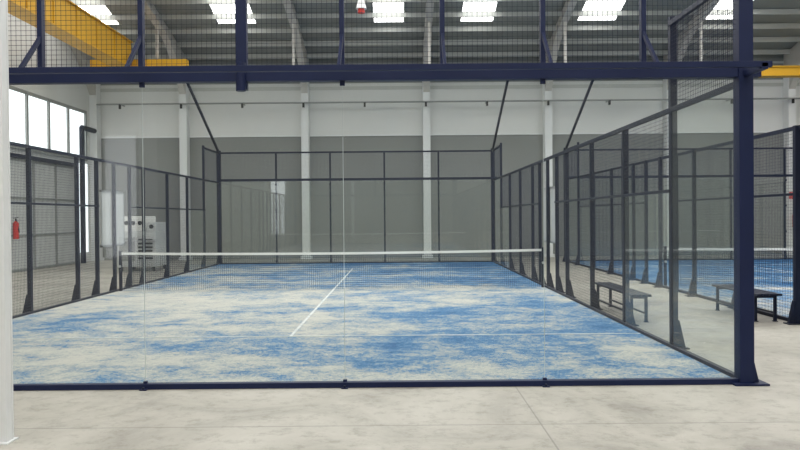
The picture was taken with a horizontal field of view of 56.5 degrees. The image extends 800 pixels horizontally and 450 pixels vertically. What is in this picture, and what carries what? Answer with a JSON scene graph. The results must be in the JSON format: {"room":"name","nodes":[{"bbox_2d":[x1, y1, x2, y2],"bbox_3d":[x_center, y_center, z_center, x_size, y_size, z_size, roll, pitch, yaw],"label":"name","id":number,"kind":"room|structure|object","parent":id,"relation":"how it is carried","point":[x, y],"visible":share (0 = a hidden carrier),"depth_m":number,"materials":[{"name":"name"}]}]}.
{"room":"sports hall","nodes":[
{"label":"sports hall","id":0,"kind":"room"},
{"bbox_2d":[8,13,90,262],"bbox_3d":[-12.871,-5.175,7.469,0.250,13.812,47.050,-1,1,0],"label":"wall","id":1,"kind":"structure","parent":0,"point":[75,95],"depth_m":27.38,"materials":[{"name":"white paint"}]},
{"bbox_2d":[13,217,18,238],"bbox_3d":[-12.391,0.095,24.056,0.199,0.710,0.177,-1,1,-29],"label":"fire extinguisher","id":2,"kind":"object","parent":1,"relation":"attached to","point":[15,230],"visible":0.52,"depth_m":23.98,"materials":[{"name":"red paint"}]},
{"bbox_2d":[10,152,74,272],"bbox_3d":[-12.584,-0.387,23.896,0.200,3.880,10.200,-1,1,0],"label":"door","id":3,"kind":"structure","parent":1,"relation":"in","point":[19,207],"depth_m":26.39,"materials":[{"name":"metal"}]},
{"bbox_2d":[9,85,87,160],"bbox_3d":[-12.701,-3.504,22.262,0.040,1.850,15.600,0,1,0],"label":"window","id":4,"kind":"structure","parent":1,"relation":"in","point":[37,107],"depth_m":26.37,"materials":[{"name":"white glass"}]},
{"bbox_2d":[79,164,88,252],"bbox_3d":[-12.666,-0.684,29.768,0.040,3.550,0.850,-1,1,0],"label":"window","id":5,"kind":"structure","parent":1,"relation":"in","point":[86,177],"depth_m":30.03,"materials":[{"name":"white glass"}]},
{"bbox_2d":[0,254,799,449],"bbox_3d":[9.165,1.620,4.694,44.300,0.100,53.350,-1,1,0],"label":"floor","id":6,"kind":"structure","parent":0,"point":[627,417],"depth_m":6.56,"materials":[{"name":"concrete"}]},
{"bbox_2d":[0,0,18,444],"bbox_3d":[-3.131,-1.584,5.688,0.265,6.500,0.170,-1,1,0],"label":"steel column","id":7,"kind":"structure","parent":6,"relation":"on","point":[7,437],"depth_m":5.68,"materials":[{"name":"white metal"}]},
{"bbox_2d":[68,44,103,260],"bbox_3d":[-12.596,-5.167,7.466,0.420,13.792,47.045,-1,1,0],"label":"column","id":8,"kind":"structure","parent":6,"relation":"on","point":[93,89],"depth_m":30.57,"materials":[{"name":"white paint"}]},
{"bbox_2d":[79,125,96,262],"bbox_3d":[-12.391,-1.209,29.639,0.200,5.398,1.298,-1,1,0],"label":"drain pipe","id":9,"kind":"object","parent":6,"relation":"on","point":[82,128],"visible":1,"depth_m":29.01,"materials":[{"name":"metal"}]},
{"bbox_2d":[117,216,165,270],"bbox_3d":[-8.570,0.608,24.847,1.250,1.800,1.520,-1,1,0],"label":"industrial compressor","id":10,"kind":"object","parent":6,"relation":"on","point":[124,248],"visible":0.51,"depth_m":24.23,"materials":[{"name":"white metal"}]},
{"bbox_2d":[145,0,192,259],"bbox_3d":[-8.916,-5.199,7.466,0.420,13.792,47.045,-1,1,0],"label":"column","id":11,"kind":"structure","parent":6,"relation":"on","point":[151,11],"depth_m":30.57,"materials":[{"name":"white metal"}]},
{"bbox_2d":[282,0,312,258],"bbox_3d":[-3.916,-5.243,7.466,0.420,13.792,47.045,-1,1,0],"label":"column","id":12,"kind":"structure","parent":6,"relation":"on","point":[301,53],"depth_m":30.57,"materials":[{"name":"white metal"}]},
{"bbox_2d":[12,262,729,383],"bbox_3d":[-1.600,1.513,17.487,10.020,0.026,19.950,-1,1,0],"label":"turf","id":13,"kind":"object","parent":6,"relation":"on","point":[411,331],"visible":0.76,"depth_m":10.76,"materials":[{"name":"carpet"}]},
{"bbox_2d":[118,247,544,290],"bbox_3d":[-1.604,1.036,17.487,9.980,0.939,0.090,-1,1,0],"label":"net","id":14,"kind":"object","parent":13,"relation":"on","point":[541,250],"visible":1,"depth_m":17.50,"materials":[{"name":"fabric"}]},
{"bbox_2d":[8,0,772,390],"bbox_3d":[-1.627,-1.637,17.288,10.504,6.330,20.610,-1,1,0],"label":"enclosure","id":15,"kind":"object","parent":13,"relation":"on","point":[742,69],"visible":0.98,"depth_m":7.46,"materials":[{"name":"blue paint"}]},
{"bbox_2d":[99,190,124,247],"bbox_3d":[-6.755,-0.149,17.499,0.040,1.300,1.400,-1,1,0],"label":"notice board","id":16,"kind":"object","parent":15,"relation":"attached to","point":[105,196],"visible":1,"depth_m":17.29,"materials":[{"name":"white"}]},
{"bbox_2d":[544,186,554,242],"bbox_3d":[3.525,-0.239,17.499,0.040,1.300,1.400,-1,1,0],"label":"notice board","id":17,"kind":"object","parent":15,"relation":"attached to","point":[552,189],"visible":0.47,"depth_m":17.26,"materials":[{"name":"white"}]},
{"bbox_2d":[422,0,433,257],"bbox_3d":[1.084,-5.286,7.466,0.420,13.792,47.045,-1,1,0],"label":"column","id":18,"kind":"structure","parent":6,"relation":"on","point":[425,84],"depth_m":30.57,"materials":[{"name":"white metal"}]},
{"bbox_2d":[155,19,702,64],"bbox_3d":[0.073,-6.474,27.252,25.640,2.040,0.360,-1,1,0],"label":"beam","id":19,"kind":"structure","parent":18,"relation":"attached to","point":[564,22],"depth_m":27.35,"materials":[{"name":"white metal"}]},
{"bbox_2d":[8,0,188,66],"bbox_3d":[-9.503,-6.034,17.635,3.500,1.027,19.400,-1,1,0],"label":"crane","id":20,"kind":"object","parent":19,"relation":"on","point":[92,29],"visible":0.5,"depth_m":23.06,"materials":[{"name":"metal"}]},
{"bbox_2d":[543,0,577,256],"bbox_3d":[6.084,-5.330,7.466,0.420,13.792,47.045,-1,1,0],"label":"column","id":21,"kind":"structure","parent":6,"relation":"on","point":[547,87],"depth_m":30.55,"materials":[{"name":"white metal"}]},
{"bbox_2d":[595,282,651,321],"bbox_3d":[3.787,1.304,12.815,0.310,0.450,2.300,-1,1,0],"label":"bench","id":22,"kind":"object","parent":6,"relation":"on","point":[634,294],"visible":0.59,"depth_m":12.05,"materials":[{"name":"metal"}]},
{"bbox_2d":[573,259,792,316],"bbox_3d":[11.193,1.402,17.487,10.020,0.026,19.950,-1,1,0],"label":"turf","id":23,"kind":"object","parent":6,"relation":"on","point":[653,265],"visible":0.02,"depth_m":19.94,"materials":[{"name":"carpet"}]},
{"bbox_2d":[562,80,799,324],"bbox_3d":[11.165,-1.748,17.288,10.504,6.330,20.610,-1,1,0],"label":"enclosure","id":24,"kind":"object","parent":23,"relation":"on","point":[700,199],"visible":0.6,"depth_m":15.43,"materials":[{"name":"blue paint"}]},
{"bbox_2d":[663,246,792,285],"bbox_3d":[11.188,0.924,17.487,9.980,0.939,0.090,-1,1,0],"label":"net","id":25,"kind":"object","parent":23,"relation":"on","point":[665,249],"visible":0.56,"depth_m":17.50,"materials":[{"name":"fabric"}]},
{"bbox_2d":[663,0,719,255],"bbox_3d":[11.084,-5.374,7.466,0.420,13.792,47.045,-1,1,0],"label":"column","id":26,"kind":"structure","parent":6,"relation":"on","point":[665,81],"depth_m":30.59,"materials":[{"name":"white metal"}]},
{"bbox_2d":[712,284,781,321],"bbox_3d":[5.766,1.291,12.465,0.390,0.450,1.700,-1,1,0],"label":"bench","id":27,"kind":"object","parent":6,"relation":"on","point":[758,293],"visible":0.73,"depth_m":11.83,"materials":[{"name":"metal"}]},
{"bbox_2d":[783,42,799,254],"bbox_3d":[16.083,-5.417,7.466,0.420,13.792,47.045,-1,1,0],"label":"column","id":28,"kind":"structure","parent":6,"relation":"on","point":[789,84],"depth_m":30.58,"materials":[{"name":"white metal"}]},
{"bbox_2d":[759,65,799,77],"bbox_3d":[15.442,-6.676,27.231,5.000,2.478,0.440,-1,1,0],"label":"crane","id":29,"kind":"object","parent":28,"relation":"hanging from","point":[793,71],"visible":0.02,"depth_m":27.09,"materials":[{"name":"yellow metal"}]},
{"bbox_2d":[101,55,799,259],"bbox_3d":[9.125,-2.889,31.147,43.700,8.350,0.250,-1,1,0],"label":"wall","id":30,"kind":"structure","parent":0,"point":[248,208],"depth_m":31.02,"materials":[{"name":"white paint"}]},
{"bbox_2d":[96,98,799,108],"bbox_3d":[6.782,-5.011,30.674,38.350,0.224,0.570,-1,1,0],"label":"pipe","id":31,"kind":"object","parent":30,"relation":"attached to","point":[726,99],"visible":0.89,"depth_m":30.39,"materials":[{"name":"grey metal"}]},
{"bbox_2d":[100,61,799,137],"bbox_3d":[9.104,-5.268,30.971,43.700,2.950,0.050,-1,1,0],"label":"trim","id":32,"kind":"structure","parent":30,"relation":"attached to","point":[697,84],"depth_m":30.96,"materials":[{"name":"white paint"}]},
{"bbox_2d":[106,0,799,59],"bbox_3d":[9.070,-9.146,7.428,44.200,6.372,47.550,-1,1,0],"label":"ceiling","id":33,"kind":"structure","parent":0,"point":[757,4],"depth_m":28.34,"materials":[{"name":"grey metal"}]},
{"bbox_2d":[356,0,366,13],"bbox_3d":[-0.805,-7.500,14.920,0.220,6.492,0.214,-1,1,0],"label":"pendant lamp","id":34,"kind":"object","parent":33,"relation":"hanging from","point":[361,8],"visible":1,"depth_m":14.89,"materials":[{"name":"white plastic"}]},
{"bbox_2d":[79,0,732,23],"bbox_3d":[8.267,-9.549,8.949,39.700,4.085,38.100,-1,1,0],"label":"skylight panels","id":35,"kind":"object","parent":33,"relation":"attached to","point":[467,6],"visible":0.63,"depth_m":27.12,"materials":[{"name":"white"}]},
{"bbox_2d":[71,0,799,59],"bbox_3d":[9.072,-9.023,7.354,43.700,6.228,46.280,-1,1,0],"label":"roof purlins","id":36,"kind":"structure","parent":33,"relation":"attached to","point":[120,2],"depth_m":28.33,"materials":[{"name":"grey metal"}]}
]}

